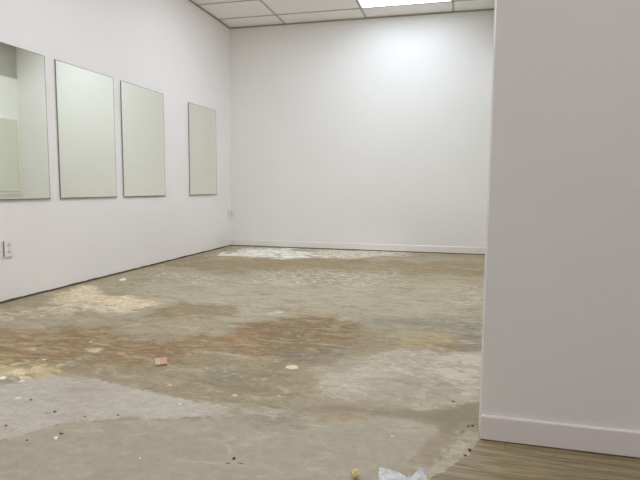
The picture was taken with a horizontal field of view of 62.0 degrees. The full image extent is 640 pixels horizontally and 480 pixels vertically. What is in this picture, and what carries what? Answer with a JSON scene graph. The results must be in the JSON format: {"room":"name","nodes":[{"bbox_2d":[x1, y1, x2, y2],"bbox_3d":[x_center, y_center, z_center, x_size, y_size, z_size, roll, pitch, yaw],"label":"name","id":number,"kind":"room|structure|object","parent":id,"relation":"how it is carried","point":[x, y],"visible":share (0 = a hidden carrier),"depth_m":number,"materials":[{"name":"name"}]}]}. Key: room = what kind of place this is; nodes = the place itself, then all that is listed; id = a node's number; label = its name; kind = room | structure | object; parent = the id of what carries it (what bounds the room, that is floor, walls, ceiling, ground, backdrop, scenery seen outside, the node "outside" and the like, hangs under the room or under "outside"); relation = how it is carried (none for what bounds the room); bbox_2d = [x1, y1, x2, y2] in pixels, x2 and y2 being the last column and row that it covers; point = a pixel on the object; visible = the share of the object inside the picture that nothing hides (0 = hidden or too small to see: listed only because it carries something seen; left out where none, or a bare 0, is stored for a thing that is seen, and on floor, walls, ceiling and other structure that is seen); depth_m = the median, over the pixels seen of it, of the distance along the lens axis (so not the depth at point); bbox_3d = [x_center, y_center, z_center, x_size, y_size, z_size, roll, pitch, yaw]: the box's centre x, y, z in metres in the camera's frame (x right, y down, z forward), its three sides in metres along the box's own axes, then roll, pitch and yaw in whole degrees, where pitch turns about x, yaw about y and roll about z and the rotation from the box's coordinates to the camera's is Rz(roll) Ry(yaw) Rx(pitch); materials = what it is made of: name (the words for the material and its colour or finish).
{"room":"empty commercial room","nodes":[
{"label":"empty commercial room","id":0,"kind":"room"},
{"bbox_2d":[0,0,230,301],"bbox_3d":[-2.824,-1.072,2.702,0.140,3.342,11.477,2,6,14],"label":"wall","id":1,"kind":"structure","parent":0,"point":[175,49],"depth_m":5.48,"materials":[{"name":"paint"}]},
{"bbox_2d":[3,240,12,256],"bbox_3d":[-2.414,0.066,4.124,0.020,0.124,0.080,2,6,14],"label":"wall outlet","id":2,"kind":"object","parent":1,"relation":"attached to","point":[7,245],"visible":1,"depth_m":4.11,"materials":[{"name":"plastic"}]},
{"bbox_2d":[0,42,50,200],"bbox_3d":[-2.394,-0.900,4.095,0.014,1.186,0.794,2,6,14],"label":"wall mirror","id":3,"kind":"object","parent":1,"relation":"attached to","point":[24,154],"visible":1,"depth_m":4.22,"materials":[{"name":"clear glass"}]},
{"bbox_2d":[54,59,116,198],"bbox_3d":[-2.165,-0.985,4.977,0.014,1.186,0.791,2,6,14],"label":"wall mirror","id":4,"kind":"object","parent":1,"relation":"attached to","point":[84,97],"visible":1,"depth_m":4.93,"materials":[{"name":"clear glass"}]},
{"bbox_2d":[0,245,231,303],"bbox_3d":[-2.776,0.596,2.851,0.044,0.019,11.197,2,6,14],"label":"trim","id":5,"kind":"structure","parent":1,"relation":"attached to","point":[33,294],"depth_m":5.14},
{"bbox_2d":[120,80,165,196],"bbox_3d":[-1.934,-1.072,5.869,0.014,1.186,0.811,2,6,14],"label":"wall mirror","id":6,"kind":"object","parent":1,"relation":"attached to","point":[142,109],"visible":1,"depth_m":5.82,"materials":[{"name":"clear glass"}]},
{"bbox_2d":[188,102,216,195],"bbox_3d":[-1.583,-1.203,7.223,0.014,1.186,0.792,2,6,14],"label":"wall mirror","id":7,"kind":"object","parent":1,"relation":"attached to","point":[201,120],"visible":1,"depth_m":7.18,"materials":[{"name":"clear glass"}]},
{"bbox_2d":[189,0,229,28],"bbox_3d":[-2.734,-2.624,2.529,0.022,0.012,11.197,2,6,14],"label":"trim","id":8,"kind":"structure","parent":1,"relation":"attached to","point":[194,3],"depth_m":7.24,"materials":[{"name":"metal"}]},
{"bbox_2d":[228,209,232,217],"bbox_3d":[-1.366,-0.408,8.124,0.037,0.130,0.110,2,6,14],"label":"wall outlet","id":9,"kind":"object","parent":1,"relation":"attached to","point":[230,211],"visible":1,"depth_m":8.09,"materials":[{"name":"plastic"}]},
{"bbox_2d":[0,246,484,479],"bbox_3d":[0.452,0.712,2.036,6.688,0.001,11.217,2,6,14],"label":"floor","id":10,"kind":"structure","parent":0,"point":[382,344],"depth_m":2.68,"materials":[{"name":"concrete"}]},
{"bbox_2d":[155,357,166,365],"bbox_3d":[-0.813,0.623,2.724,0.059,0.022,0.074,-1,6,-19],"label":"debris","id":11,"kind":"object","parent":10,"relation":"on","point":[158,361],"depth_m":2.71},
{"bbox_2d":[286,365,297,369],"bbox_3d":[-0.139,0.641,2.678,0.065,0.006,0.060,5,7,40],"label":"chip","id":12,"kind":"object","parent":10,"relation":"on","point":[290,367],"visible":1,"depth_m":2.67,"materials":[{"name":"beige"}]},
{"bbox_2d":[350,468,359,478],"bbox_3d":[0.109,0.731,1.664,0.031,0.029,0.038,2,6,14],"label":"crumb","id":13,"kind":"object","parent":10,"relation":"on","point":[354,472],"visible":1,"depth_m":1.66,"materials":[{"name":"beige"}]},
{"bbox_2d":[378,467,426,479],"bbox_3d":[0.257,0.734,1.649,0.154,0.028,0.123,1,6,9],"label":"plastic wrapper","id":14,"kind":"object","parent":10,"relation":"on","point":[384,474],"visible":1,"depth_m":1.67,"materials":[{"name":"white plastic"}]},
{"bbox_2d":[192,0,494,27],"bbox_3d":[0.484,-2.536,1.703,6.668,0.022,11.197,2,6,14],"label":"ceiling","id":15,"kind":"structure","parent":0,"point":[233,13],"depth_m":7.08,"materials":[{"name":"tile"}]},
{"bbox_2d":[357,0,451,7],"bbox_3d":[1.032,-3.029,6.571,1.152,0.058,0.587,2,6,14],"label":"ceiling light","id":16,"kind":"object","parent":15,"relation":"attached to","point":[363,3],"visible":1,"depth_m":6.79,"materials":[{"name":"white plastic"}]},
{"bbox_2d":[230,10,493,247],"bbox_3d":[0.538,-1.529,7.668,3.880,3.356,0.140,2,6,14],"label":"wall","id":17,"kind":"structure","parent":0,"point":[365,131],"depth_m":7.57,"materials":[{"name":"paint"}]},
{"bbox_2d":[231,239,484,254],"bbox_3d":[0.507,0.092,7.753,3.880,0.088,0.014,2,6,14],"label":"baseboard","id":18,"kind":"structure","parent":17,"relation":"attached to","point":[388,247],"depth_m":7.72,"materials":[{"name":"paint"}]},
{"bbox_2d":[230,9,493,28],"bbox_3d":[0.530,-3.084,7.436,3.880,0.012,0.022,2,6,14],"label":"trim","id":19,"kind":"structure","parent":17,"relation":"attached to","point":[481,9],"depth_m":7.40,"materials":[{"name":"metal"}]},
{"bbox_2d":[431,438,639,479],"bbox_3d":[0.472,0.994,-0.854,5.200,0.004,5.604,2,6,14],"label":"floor","id":20,"kind":"structure","parent":0,"point":[488,460],"depth_m":1.75,"materials":[{"name":"brown wood"}]},
{"bbox_2d":[479,0,639,457],"bbox_3d":[2.153,-0.903,1.424,3.194,3.352,0.143,2,6,14],"label":"wall","id":21,"kind":"structure","parent":0,"point":[561,323],"depth_m":1.79,"materials":[{"name":"paint"}]},
{"bbox_2d":[481,439,639,458],"bbox_3d":[2.126,0.766,1.527,3.191,0.008,0.009,2,6,14],"label":"trim","id":22,"kind":"structure","parent":21,"relation":"attached to","point":[481,439],"depth_m":1.85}
]}

